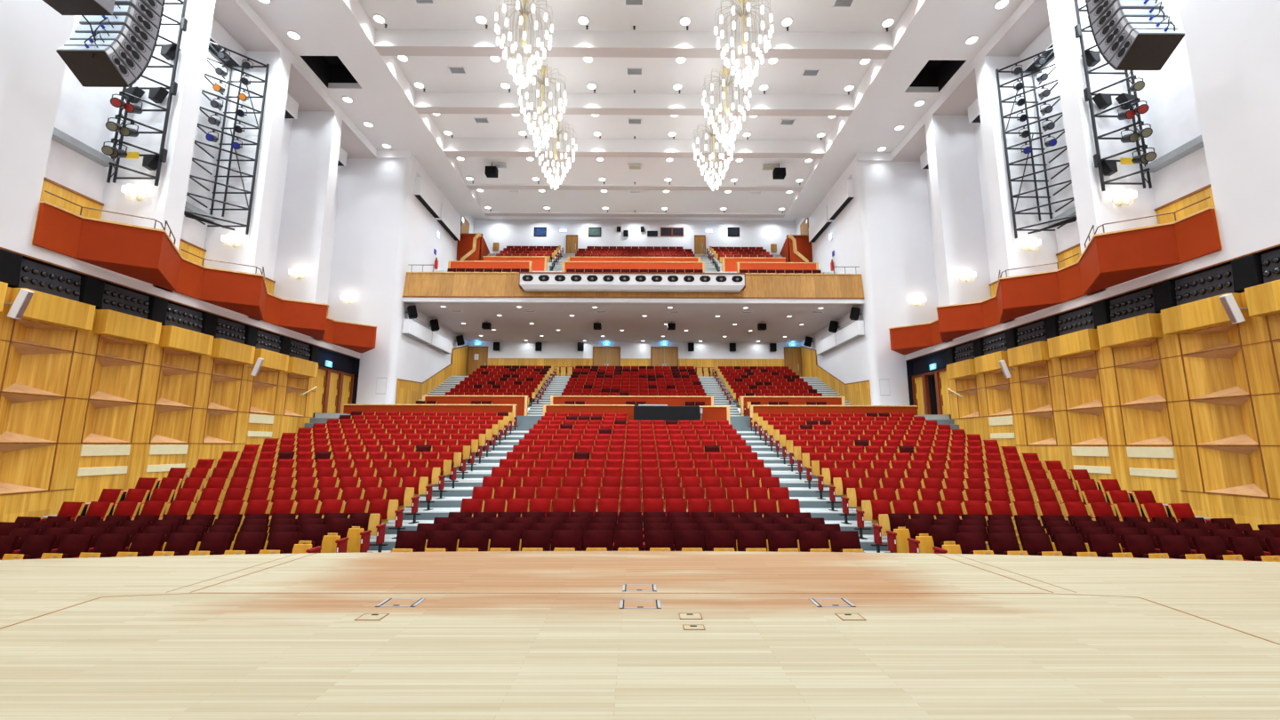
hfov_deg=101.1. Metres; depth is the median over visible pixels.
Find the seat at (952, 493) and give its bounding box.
[941,488,965,514]
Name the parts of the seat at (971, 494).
backrest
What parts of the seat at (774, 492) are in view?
backrest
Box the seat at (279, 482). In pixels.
[269,476,295,500]
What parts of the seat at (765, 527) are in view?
backrest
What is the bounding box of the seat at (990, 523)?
[986,519,1020,542]
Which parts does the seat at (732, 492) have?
backrest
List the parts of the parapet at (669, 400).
post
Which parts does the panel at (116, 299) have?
knob, knob, knob, knob, knob, knob, knob, knob, knob, knob, knob, knob, knob, knob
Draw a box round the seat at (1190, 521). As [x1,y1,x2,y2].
[1180,517,1205,528]
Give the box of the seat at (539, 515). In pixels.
[521,512,545,522]
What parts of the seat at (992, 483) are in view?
backrest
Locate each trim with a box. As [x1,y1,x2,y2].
[395,344,468,404]
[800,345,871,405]
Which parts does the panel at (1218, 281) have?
knob, knob, knob, knob, knob, knob, knob, knob, knob, knob, knob, knob, knob, knob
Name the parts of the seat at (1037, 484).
backrest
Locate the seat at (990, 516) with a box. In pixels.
[987,514,1018,534]
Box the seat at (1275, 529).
[1257,524,1279,537]
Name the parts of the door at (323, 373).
handle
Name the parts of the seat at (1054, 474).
backrest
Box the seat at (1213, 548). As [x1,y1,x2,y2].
[1190,536,1250,560]
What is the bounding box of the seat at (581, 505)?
[574,498,596,517]
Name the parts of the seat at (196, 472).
backrest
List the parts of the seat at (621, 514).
backrest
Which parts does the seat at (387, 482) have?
backrest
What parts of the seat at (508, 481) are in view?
backrest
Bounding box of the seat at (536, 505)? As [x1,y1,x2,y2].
[528,498,551,517]
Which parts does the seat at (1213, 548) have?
backrest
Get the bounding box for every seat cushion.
[23,554,30,559]
[62,553,69,558]
[99,552,106,557]
[1143,553,1149,558]
[1179,554,1185,559]
[1216,555,1223,559]
[1254,556,1262,561]
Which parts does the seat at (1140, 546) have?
backrest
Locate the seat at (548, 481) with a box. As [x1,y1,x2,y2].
[542,476,561,498]
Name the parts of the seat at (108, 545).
backrest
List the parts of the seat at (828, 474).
backrest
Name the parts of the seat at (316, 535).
backrest, armrest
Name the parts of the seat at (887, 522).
armrest, backrest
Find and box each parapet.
[343,403,517,425]
[422,395,528,415]
[448,260,532,271]
[483,256,547,271]
[543,404,634,420]
[550,395,713,406]
[562,261,704,272]
[567,256,700,262]
[699,406,730,424]
[721,256,785,271]
[736,262,818,272]
[739,396,844,415]
[748,405,917,426]
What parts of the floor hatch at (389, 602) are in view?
lid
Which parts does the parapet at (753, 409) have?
post, panel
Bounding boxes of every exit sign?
[324,360,332,367]
[474,342,481,345]
[602,342,609,345]
[788,343,796,346]
[929,362,936,370]
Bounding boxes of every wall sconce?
[121,184,151,200]
[221,234,245,247]
[288,268,308,279]
[340,295,356,303]
[909,296,926,306]
[957,271,976,281]
[1017,238,1041,251]
[1107,189,1136,205]
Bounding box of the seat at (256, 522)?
[233,519,269,541]
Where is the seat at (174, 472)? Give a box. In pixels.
[155,467,189,487]
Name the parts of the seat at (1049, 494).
backrest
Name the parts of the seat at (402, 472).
backrest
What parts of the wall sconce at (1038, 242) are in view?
lamp shade, lamp shade, lamp shade, lamp shade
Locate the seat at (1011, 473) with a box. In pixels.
[1005,469,1033,492]
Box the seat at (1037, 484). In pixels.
[1030,478,1061,503]
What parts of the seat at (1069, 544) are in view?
backrest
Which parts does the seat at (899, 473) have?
backrest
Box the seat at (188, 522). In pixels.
[184,519,211,532]
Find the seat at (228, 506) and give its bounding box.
[212,499,246,525]
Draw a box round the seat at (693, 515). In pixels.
[690,512,713,522]
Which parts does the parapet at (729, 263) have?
post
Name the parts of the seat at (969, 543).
armrest, backrest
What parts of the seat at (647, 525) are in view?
backrest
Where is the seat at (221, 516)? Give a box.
[217,513,242,525]
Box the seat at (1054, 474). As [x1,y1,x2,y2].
[1048,469,1079,491]
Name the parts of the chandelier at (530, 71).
bulb, bulb, bulb, bulb, bulb, bulb, bulb, bulb, bulb, bulb, bulb, bulb, bulb, stem, bulb, bulb, bulb, bulb, bulb, bulb, bulb, bulb, bulb, bulb, bulb, bulb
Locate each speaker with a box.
[3,288,33,319]
[56,37,136,87]
[64,32,143,79]
[69,24,149,71]
[74,16,153,62]
[79,12,157,52]
[112,1,159,40]
[114,0,161,29]
[139,0,164,17]
[155,0,165,6]
[247,357,263,375]
[406,304,417,319]
[428,319,439,331]
[456,335,464,345]
[481,320,491,329]
[484,162,498,177]
[493,342,499,351]
[535,342,542,351]
[577,342,583,351]
[593,321,601,329]
[616,226,621,231]
[623,230,628,236]
[667,321,675,329]
[688,343,694,351]
[729,343,735,351]
[757,323,766,330]
[769,343,776,351]
[772,163,785,179]
[803,336,813,346]
[828,320,839,332]
[849,306,861,320]
[999,360,1015,378]
[1085,0,1104,15]
[1088,0,1117,25]
[1090,0,1164,36]
[1093,1,1167,46]
[1097,8,1172,55]
[1102,16,1178,63]
[1108,21,1184,70]
[1218,293,1247,323]
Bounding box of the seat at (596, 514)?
[594,512,617,522]
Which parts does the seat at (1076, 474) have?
backrest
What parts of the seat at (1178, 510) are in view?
backrest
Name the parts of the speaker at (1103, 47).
rigging plate, plate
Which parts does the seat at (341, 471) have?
backrest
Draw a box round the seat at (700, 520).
[695,517,719,529]
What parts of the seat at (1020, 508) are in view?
backrest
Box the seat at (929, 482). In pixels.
[921,477,943,500]
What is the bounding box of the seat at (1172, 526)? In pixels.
[1162,521,1190,535]
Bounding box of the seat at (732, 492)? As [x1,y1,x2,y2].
[726,487,746,511]
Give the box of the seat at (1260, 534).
[1242,529,1273,551]
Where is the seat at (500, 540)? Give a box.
[488,529,520,551]
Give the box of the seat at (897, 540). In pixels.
[884,518,930,552]
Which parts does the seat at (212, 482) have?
backrest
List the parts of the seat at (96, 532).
backrest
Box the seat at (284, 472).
[271,467,295,488]
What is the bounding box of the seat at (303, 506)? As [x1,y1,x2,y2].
[294,499,320,519]
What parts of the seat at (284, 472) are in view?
backrest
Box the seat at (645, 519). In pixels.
[643,517,668,535]
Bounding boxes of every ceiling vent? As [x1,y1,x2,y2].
[414,0,435,4]
[448,66,467,74]
[472,117,489,123]
[493,163,508,169]
[507,189,519,192]
[624,0,643,6]
[626,67,642,75]
[627,118,641,124]
[628,164,640,169]
[629,190,640,193]
[749,191,762,194]
[760,165,775,170]
[779,119,795,125]
[800,68,820,76]
[812,311,823,313]
[832,0,854,7]
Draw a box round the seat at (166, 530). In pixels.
[124,526,174,551]
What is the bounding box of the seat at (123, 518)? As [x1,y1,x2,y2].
[104,515,130,526]
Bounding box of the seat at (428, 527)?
[416,523,444,548]
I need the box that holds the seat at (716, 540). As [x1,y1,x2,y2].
[705,530,735,551]
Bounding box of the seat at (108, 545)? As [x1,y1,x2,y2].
[73,533,130,558]
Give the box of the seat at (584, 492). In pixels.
[578,486,599,508]
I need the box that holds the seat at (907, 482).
[900,477,921,500]
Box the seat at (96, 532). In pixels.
[50,527,108,553]
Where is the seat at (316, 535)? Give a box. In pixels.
[298,524,348,552]
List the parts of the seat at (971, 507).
backrest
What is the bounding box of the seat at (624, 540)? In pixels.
[614,529,643,551]
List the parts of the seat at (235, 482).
backrest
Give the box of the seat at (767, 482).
[760,476,780,498]
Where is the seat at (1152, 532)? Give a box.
[1142,528,1197,554]
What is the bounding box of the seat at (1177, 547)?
[1154,535,1213,559]
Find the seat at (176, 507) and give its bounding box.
[158,500,193,519]
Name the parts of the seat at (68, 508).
backrest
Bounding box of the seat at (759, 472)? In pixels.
[752,467,771,487]
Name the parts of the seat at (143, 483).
backrest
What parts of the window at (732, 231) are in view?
pane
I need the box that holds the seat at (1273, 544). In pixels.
[1264,537,1279,555]
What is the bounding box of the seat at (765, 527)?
[756,523,783,551]
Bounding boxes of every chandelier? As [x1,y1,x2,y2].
[494,0,553,88]
[517,63,567,147]
[534,119,576,190]
[692,120,734,191]
[701,64,751,149]
[714,0,773,89]
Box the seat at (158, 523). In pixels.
[153,520,181,532]
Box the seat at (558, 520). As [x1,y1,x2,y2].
[539,517,564,529]
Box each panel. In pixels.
[16,258,80,301]
[100,283,149,319]
[164,302,202,332]
[214,317,245,343]
[255,329,280,352]
[288,340,310,359]
[954,342,974,362]
[983,332,1007,355]
[1016,320,1047,346]
[1057,305,1095,335]
[1109,288,1156,322]
[1175,264,1235,305]
[1260,248,1279,283]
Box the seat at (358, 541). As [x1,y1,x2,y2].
[326,518,373,552]
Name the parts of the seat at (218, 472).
backrest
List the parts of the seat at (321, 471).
backrest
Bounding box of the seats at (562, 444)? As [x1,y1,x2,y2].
[187,245,1072,488]
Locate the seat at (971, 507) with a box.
[962,500,988,523]
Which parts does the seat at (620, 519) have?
backrest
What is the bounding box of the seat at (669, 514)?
[666,512,689,522]
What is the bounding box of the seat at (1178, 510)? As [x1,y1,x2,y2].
[1168,503,1210,522]
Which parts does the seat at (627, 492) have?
backrest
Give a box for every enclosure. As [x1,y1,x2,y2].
[456,232,489,260]
[779,233,812,262]
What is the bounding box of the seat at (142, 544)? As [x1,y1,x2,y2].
[112,533,165,557]
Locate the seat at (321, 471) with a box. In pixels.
[314,467,336,487]
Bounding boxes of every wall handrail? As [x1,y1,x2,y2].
[300,386,317,395]
[947,388,963,397]
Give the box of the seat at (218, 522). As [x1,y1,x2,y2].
[213,519,240,534]
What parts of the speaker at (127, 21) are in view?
plate, rigging plate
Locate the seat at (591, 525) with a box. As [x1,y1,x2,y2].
[587,522,614,551]
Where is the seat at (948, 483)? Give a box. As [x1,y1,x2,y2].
[943,478,966,500]
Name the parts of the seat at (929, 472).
backrest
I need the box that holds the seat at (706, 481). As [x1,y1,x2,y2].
[700,476,719,496]
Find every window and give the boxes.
[533,227,546,236]
[588,227,600,236]
[647,231,657,236]
[660,227,683,236]
[727,227,739,236]
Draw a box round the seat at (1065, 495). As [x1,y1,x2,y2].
[1056,489,1092,517]
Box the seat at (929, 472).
[924,468,944,488]
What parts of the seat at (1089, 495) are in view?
backrest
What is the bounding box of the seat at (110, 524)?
[92,520,120,533]
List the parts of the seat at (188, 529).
backrest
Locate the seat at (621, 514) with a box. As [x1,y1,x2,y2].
[618,512,643,533]
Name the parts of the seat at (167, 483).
backrest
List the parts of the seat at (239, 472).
backrest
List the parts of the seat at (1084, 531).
backrest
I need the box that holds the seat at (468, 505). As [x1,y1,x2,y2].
[460,498,483,517]
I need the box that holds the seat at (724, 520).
[720,517,745,530]
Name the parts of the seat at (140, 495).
backrest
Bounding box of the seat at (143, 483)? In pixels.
[119,477,158,501]
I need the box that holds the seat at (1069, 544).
[1051,533,1102,557]
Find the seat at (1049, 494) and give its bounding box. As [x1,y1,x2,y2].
[1033,488,1066,518]
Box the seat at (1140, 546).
[1120,534,1175,559]
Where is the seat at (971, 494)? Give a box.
[963,488,990,514]
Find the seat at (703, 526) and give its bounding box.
[700,523,727,551]
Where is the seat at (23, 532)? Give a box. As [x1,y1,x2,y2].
[8,528,39,550]
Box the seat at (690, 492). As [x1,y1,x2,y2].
[683,487,704,509]
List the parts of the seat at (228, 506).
backrest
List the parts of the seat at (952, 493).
backrest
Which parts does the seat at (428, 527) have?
backrest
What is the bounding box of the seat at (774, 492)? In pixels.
[768,487,789,511]
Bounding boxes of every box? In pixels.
[0,281,7,311]
[7,288,95,330]
[93,309,161,344]
[159,325,213,355]
[210,338,255,364]
[251,348,289,371]
[286,357,318,377]
[402,314,431,343]
[414,175,441,217]
[426,328,452,353]
[436,202,460,240]
[518,272,745,292]
[808,206,832,242]
[816,327,840,355]
[827,178,854,219]
[835,313,864,345]
[946,359,977,379]
[974,351,1010,373]
[1007,341,1050,366]
[1047,328,1099,358]
[1096,312,1162,347]
[1160,293,1245,334]
[1244,280,1279,316]
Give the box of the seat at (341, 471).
[336,467,356,487]
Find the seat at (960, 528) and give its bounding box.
[956,525,990,550]
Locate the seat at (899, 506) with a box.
[890,499,915,519]
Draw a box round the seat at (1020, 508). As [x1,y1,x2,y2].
[1011,501,1043,526]
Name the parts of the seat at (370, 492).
backrest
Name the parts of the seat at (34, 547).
backrest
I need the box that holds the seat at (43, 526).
[28,521,56,535]
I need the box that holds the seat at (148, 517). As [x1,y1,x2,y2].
[134,514,159,526]
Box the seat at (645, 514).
[642,512,665,523]
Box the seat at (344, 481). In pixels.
[338,476,359,499]
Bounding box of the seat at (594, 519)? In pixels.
[592,517,615,529]
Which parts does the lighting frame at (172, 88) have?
stage spotlight, stage spotlight, post, stage spotlight, stage spotlight, post, stage spotlight, stage spotlight, flood light, flood light, flood light, flood light, post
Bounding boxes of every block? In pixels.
[0,248,22,286]
[79,276,105,308]
[147,296,167,324]
[200,312,217,336]
[244,325,257,347]
[279,336,291,355]
[308,344,319,362]
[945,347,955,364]
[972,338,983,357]
[1004,328,1017,349]
[1043,315,1059,339]
[1091,300,1111,327]
[1152,280,1176,311]
[1230,254,1263,291]
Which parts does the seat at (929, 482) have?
backrest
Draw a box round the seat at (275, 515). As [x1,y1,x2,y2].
[267,512,295,532]
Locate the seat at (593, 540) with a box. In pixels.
[583,529,612,551]
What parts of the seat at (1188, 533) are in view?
backrest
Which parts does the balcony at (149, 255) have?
handrail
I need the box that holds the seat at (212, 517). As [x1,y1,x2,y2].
[190,513,215,527]
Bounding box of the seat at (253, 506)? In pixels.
[239,499,271,527]
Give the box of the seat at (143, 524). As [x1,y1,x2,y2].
[123,520,151,533]
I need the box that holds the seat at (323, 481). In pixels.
[315,476,338,499]
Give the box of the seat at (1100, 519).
[1095,515,1119,527]
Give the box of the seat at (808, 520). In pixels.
[799,517,824,530]
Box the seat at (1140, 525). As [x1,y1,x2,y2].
[1132,521,1159,535]
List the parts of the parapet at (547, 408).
post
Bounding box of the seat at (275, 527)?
[263,524,299,550]
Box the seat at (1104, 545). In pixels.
[1086,534,1138,558]
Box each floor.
[0,551,1279,719]
[42,416,1209,552]
[184,413,350,479]
[418,376,851,415]
[432,253,836,273]
[914,414,1043,463]
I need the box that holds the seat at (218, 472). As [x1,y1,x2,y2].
[201,467,232,490]
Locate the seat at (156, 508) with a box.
[129,500,167,519]
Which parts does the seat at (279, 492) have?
backrest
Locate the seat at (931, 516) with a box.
[910,513,934,525]
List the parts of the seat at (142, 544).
backrest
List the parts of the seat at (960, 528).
backrest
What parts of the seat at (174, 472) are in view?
backrest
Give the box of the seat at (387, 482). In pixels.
[380,476,401,498]
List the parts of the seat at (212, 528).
backrest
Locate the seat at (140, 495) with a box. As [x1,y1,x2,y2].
[108,488,149,515]
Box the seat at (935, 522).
[931,519,958,532]
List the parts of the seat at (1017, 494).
backrest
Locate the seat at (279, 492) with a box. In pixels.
[267,487,295,513]
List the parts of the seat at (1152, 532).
backrest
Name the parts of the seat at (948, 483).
backrest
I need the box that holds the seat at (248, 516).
[236,513,269,534]
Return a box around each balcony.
[32,190,183,291]
[173,248,267,319]
[261,292,327,339]
[320,316,377,352]
[888,319,942,354]
[936,296,1001,342]
[995,253,1086,322]
[1077,196,1221,295]
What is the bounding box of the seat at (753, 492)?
[746,487,767,511]
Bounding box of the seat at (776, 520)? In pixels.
[773,517,798,530]
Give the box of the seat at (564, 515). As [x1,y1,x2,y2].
[546,512,569,522]
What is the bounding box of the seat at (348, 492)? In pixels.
[340,487,364,512]
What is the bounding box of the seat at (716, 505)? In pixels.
[709,498,731,517]
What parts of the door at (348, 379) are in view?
handle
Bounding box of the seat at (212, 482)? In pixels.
[195,477,228,503]
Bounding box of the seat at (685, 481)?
[680,476,700,496]
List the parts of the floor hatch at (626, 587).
lid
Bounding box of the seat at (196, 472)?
[177,467,210,490]
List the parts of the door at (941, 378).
handle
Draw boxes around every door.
[313,365,329,413]
[325,368,342,413]
[338,371,354,413]
[460,216,469,233]
[466,346,487,375]
[565,234,577,253]
[592,346,620,368]
[650,346,678,366]
[694,234,705,254]
[784,346,802,376]
[800,217,808,234]
[911,373,926,415]
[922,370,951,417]
[936,368,950,415]
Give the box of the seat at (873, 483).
[859,477,880,499]
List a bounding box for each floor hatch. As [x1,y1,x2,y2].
[354,613,389,620]
[375,598,425,607]
[619,600,661,608]
[622,584,656,591]
[678,613,702,619]
[682,624,705,630]
[808,598,855,607]
[834,613,866,620]
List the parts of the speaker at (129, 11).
plate, rigging plate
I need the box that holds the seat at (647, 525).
[644,522,674,551]
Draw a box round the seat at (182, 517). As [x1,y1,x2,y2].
[161,514,187,525]
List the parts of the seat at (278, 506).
backrest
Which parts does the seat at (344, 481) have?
backrest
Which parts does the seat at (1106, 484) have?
backrest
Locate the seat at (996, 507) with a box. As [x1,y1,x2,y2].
[986,500,1016,527]
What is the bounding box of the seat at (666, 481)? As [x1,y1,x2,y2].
[661,476,683,496]
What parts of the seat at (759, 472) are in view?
backrest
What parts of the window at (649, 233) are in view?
pane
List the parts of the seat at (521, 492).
backrest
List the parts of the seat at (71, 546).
backrest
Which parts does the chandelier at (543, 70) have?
stem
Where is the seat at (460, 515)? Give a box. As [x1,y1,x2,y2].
[448,512,471,523]
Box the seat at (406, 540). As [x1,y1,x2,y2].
[391,530,427,551]
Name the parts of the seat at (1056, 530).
backrest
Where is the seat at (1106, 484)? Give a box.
[1097,479,1135,503]
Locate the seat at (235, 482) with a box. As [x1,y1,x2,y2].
[220,477,251,503]
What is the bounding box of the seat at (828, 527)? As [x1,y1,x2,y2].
[813,523,840,551]
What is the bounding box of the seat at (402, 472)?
[395,467,415,487]
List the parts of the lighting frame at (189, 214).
stage spotlight, stage spotlight, stage spotlight, stage spotlight, stage spotlight, post, stage spotlight, post, stage spotlight, stage spotlight, stage spotlight, stage spotlight, stage spotlight, stage spotlight, post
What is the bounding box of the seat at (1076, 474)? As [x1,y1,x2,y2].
[1069,469,1101,489]
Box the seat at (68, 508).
[40,501,85,521]
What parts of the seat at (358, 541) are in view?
backrest, armrest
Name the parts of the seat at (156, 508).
backrest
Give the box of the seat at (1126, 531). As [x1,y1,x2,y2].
[1110,527,1161,553]
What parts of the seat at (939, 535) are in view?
armrest, backrest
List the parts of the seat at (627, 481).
backrest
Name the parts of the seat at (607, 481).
backrest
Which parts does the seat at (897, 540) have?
armrest, backrest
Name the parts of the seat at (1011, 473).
backrest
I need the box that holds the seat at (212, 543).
[186,532,234,555]
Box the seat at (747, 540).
[736,530,770,551]
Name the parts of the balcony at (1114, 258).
handrail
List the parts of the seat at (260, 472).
backrest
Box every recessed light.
[257,0,271,4]
[286,30,301,39]
[341,96,353,103]
[362,120,374,127]
[372,13,385,23]
[381,143,391,148]
[396,56,408,62]
[413,80,424,88]
[443,129,452,135]
[456,156,464,160]
[465,176,473,180]
[474,14,487,24]
[489,56,501,63]
[499,81,510,88]
[518,129,527,135]
[526,156,534,160]
[531,176,539,181]
[576,15,589,25]
[582,56,593,63]
[586,82,596,89]
[592,130,601,135]
[595,157,604,161]
[598,176,606,181]
[664,176,671,181]
[665,157,673,161]
[667,130,676,136]
[672,82,682,90]
[674,57,686,63]
[679,16,691,25]
[729,177,737,182]
[735,158,743,162]
[742,131,751,136]
[758,83,768,90]
[767,58,778,64]
[780,16,792,26]
[795,177,803,182]
[804,158,813,162]
[816,131,825,137]
[843,84,854,91]
[858,58,871,64]
[876,145,886,151]
[880,17,895,27]
[893,124,904,130]
[913,99,925,106]
[964,34,978,45]
[993,0,1009,9]
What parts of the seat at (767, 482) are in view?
backrest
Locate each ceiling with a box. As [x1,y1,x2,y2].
[245,0,1023,221]
[406,302,862,342]
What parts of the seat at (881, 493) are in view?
backrest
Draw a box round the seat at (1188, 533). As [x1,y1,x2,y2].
[1175,528,1233,554]
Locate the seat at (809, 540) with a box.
[798,530,831,551]
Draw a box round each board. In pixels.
[76,465,127,476]
[80,444,130,455]
[145,463,185,472]
[148,444,188,455]
[247,431,271,437]
[248,414,273,423]
[988,416,1013,425]
[990,432,1015,438]
[1071,446,1109,456]
[1073,464,1111,473]
[1126,447,1175,458]
[1128,467,1177,478]
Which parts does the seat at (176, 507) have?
backrest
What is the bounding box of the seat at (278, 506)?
[268,499,295,526]
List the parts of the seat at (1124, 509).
backrest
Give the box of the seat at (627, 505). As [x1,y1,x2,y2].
[619,498,642,522]
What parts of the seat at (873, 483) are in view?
backrest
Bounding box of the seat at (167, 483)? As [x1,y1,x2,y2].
[144,477,182,502]
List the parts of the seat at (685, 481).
backrest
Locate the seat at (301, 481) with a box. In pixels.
[292,476,317,499]
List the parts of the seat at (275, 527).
backrest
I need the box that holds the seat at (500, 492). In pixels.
[493,486,514,511]
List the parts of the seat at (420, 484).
backrest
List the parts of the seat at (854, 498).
backrest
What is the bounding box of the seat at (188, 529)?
[160,525,206,551]
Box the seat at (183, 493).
[162,488,199,515]
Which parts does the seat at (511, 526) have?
backrest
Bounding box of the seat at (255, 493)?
[241,488,271,516]
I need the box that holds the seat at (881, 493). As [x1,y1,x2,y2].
[874,488,896,513]
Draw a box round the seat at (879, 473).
[865,468,885,487]
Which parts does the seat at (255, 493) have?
backrest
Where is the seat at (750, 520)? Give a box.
[747,517,772,530]
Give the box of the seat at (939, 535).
[907,524,955,553]
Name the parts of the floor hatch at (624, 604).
lid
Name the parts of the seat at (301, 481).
backrest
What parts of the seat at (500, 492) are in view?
backrest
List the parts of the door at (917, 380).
handle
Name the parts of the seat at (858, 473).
backrest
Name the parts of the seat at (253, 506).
backrest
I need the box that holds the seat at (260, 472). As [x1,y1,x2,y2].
[248,467,274,490]
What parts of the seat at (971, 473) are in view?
backrest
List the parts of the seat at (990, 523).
backrest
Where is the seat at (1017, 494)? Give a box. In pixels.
[1009,488,1039,517]
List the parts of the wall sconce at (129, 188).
lamp shade, lamp shade, lamp shade, lamp shade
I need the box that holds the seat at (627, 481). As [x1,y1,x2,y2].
[622,476,641,499]
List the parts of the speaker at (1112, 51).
rigging plate, plate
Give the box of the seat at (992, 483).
[985,478,1013,503]
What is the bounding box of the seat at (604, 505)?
[597,498,618,517]
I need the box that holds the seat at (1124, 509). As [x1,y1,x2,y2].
[1113,502,1152,521]
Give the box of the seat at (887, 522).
[870,512,909,552]
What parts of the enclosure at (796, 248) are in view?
panel, flight panel, panel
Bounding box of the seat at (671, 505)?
[664,498,686,514]
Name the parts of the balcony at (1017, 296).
handrail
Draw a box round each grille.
[15,292,33,318]
[256,359,263,375]
[416,0,432,2]
[448,67,465,72]
[474,118,487,122]
[481,322,488,327]
[484,166,495,173]
[493,342,498,349]
[494,164,507,168]
[535,343,541,349]
[577,343,583,350]
[593,323,600,327]
[625,0,642,4]
[627,68,641,74]
[628,119,640,123]
[629,165,640,168]
[630,190,639,192]
[668,323,675,328]
[688,343,693,350]
[730,343,735,350]
[750,191,761,193]
[759,323,766,328]
[762,166,775,169]
[770,343,775,350]
[775,168,785,175]
[780,120,794,124]
[802,70,818,75]
[833,0,853,6]
[999,361,1007,377]
[1219,296,1236,322]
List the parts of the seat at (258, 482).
backrest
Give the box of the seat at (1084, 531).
[1078,527,1126,552]
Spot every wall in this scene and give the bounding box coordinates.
[0,0,474,522]
[402,272,864,304]
[466,219,800,377]
[795,0,1279,529]
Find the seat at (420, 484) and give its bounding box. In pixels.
[401,476,434,510]
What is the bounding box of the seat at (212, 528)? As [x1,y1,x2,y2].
[194,525,237,551]
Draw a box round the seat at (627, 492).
[621,487,642,512]
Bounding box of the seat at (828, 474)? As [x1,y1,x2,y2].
[815,467,847,499]
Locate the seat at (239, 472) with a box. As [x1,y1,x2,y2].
[224,467,254,490]
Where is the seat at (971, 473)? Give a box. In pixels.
[964,468,988,488]
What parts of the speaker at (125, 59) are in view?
plate, rigging plate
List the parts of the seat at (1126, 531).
backrest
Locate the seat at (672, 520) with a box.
[669,517,694,529]
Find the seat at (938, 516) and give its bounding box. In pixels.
[936,513,959,525]
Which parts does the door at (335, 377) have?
handle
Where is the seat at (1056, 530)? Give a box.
[1047,526,1090,551]
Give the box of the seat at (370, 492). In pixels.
[362,487,386,512]
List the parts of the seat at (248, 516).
backrest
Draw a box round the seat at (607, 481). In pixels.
[601,476,621,498]
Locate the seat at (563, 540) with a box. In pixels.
[552,529,582,551]
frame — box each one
[106,0,187,186]
[124,152,139,159]
[184,40,269,234]
[995,47,1076,238]
[1073,0,1151,191]
[1120,157,1134,164]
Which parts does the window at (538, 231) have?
pane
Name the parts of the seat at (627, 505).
backrest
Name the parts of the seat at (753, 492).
backrest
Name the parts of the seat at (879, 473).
backrest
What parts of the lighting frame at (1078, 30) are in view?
post, flood light, flood light, flood light, flood light, stage spotlight, stage spotlight, post, stage spotlight, stage spotlight, stage spotlight, post, stage spotlight, stage spotlight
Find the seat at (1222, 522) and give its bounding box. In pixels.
[1209,518,1235,529]
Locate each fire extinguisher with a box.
[433,248,438,269]
[830,250,834,271]
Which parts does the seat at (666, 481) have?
backrest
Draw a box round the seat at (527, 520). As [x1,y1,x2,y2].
[512,517,538,529]
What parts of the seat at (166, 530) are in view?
backrest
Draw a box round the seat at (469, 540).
[456,530,489,551]
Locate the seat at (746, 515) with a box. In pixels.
[739,512,762,523]
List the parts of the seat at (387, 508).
backrest, armrest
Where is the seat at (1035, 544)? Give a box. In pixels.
[1018,533,1065,556]
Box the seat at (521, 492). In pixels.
[514,486,535,511]
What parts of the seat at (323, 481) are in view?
backrest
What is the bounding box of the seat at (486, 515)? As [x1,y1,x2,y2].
[472,512,496,523]
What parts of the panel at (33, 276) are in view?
knob, knob, knob, knob, knob, knob, knob, knob, knob, knob, knob, knob, knob, knob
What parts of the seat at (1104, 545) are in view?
backrest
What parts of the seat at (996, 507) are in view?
backrest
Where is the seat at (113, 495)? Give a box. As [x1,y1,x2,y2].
[80,488,123,515]
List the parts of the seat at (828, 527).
backrest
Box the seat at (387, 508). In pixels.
[368,498,405,538]
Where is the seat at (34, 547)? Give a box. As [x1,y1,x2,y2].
[0,534,57,559]
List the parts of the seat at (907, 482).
backrest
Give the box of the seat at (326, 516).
[323,512,348,524]
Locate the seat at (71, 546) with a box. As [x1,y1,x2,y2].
[34,534,94,559]
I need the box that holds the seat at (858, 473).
[846,468,865,487]
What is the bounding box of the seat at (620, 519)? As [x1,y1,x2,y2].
[617,517,644,542]
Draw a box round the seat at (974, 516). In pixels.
[961,513,987,531]
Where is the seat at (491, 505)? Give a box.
[483,498,506,517]
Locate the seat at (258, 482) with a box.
[245,477,273,503]
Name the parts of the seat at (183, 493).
backrest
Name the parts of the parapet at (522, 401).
post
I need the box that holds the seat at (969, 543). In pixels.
[932,532,995,554]
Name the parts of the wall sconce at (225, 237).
lamp shade, lamp shade, lamp shade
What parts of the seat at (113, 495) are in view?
backrest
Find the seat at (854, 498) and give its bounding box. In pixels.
[840,488,874,524]
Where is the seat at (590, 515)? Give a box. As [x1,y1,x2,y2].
[570,512,593,522]
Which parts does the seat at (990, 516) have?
backrest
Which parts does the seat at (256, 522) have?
backrest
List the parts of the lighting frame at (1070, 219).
post, stage spotlight, stage spotlight, stage spotlight, stage spotlight, stage spotlight, stage spotlight, post, stage spotlight, stage spotlight, post, stage spotlight, stage spotlight, stage spotlight, stage spotlight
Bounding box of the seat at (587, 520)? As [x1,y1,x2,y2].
[565,517,590,529]
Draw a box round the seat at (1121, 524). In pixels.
[1102,520,1128,534]
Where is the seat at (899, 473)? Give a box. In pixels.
[885,468,904,487]
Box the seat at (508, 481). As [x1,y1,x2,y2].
[502,476,522,498]
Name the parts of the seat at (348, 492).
backrest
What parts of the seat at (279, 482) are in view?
backrest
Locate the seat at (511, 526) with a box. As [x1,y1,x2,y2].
[503,522,530,551]
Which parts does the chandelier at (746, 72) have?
bulb, bulb, bulb, bulb, bulb, bulb, stem, bulb, bulb, bulb, bulb, bulb, bulb, bulb, bulb, bulb, bulb, bulb, bulb, bulb, bulb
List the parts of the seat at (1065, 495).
backrest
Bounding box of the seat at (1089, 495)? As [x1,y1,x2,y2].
[1081,489,1119,517]
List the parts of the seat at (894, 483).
backrest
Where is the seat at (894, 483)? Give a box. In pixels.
[880,477,901,499]

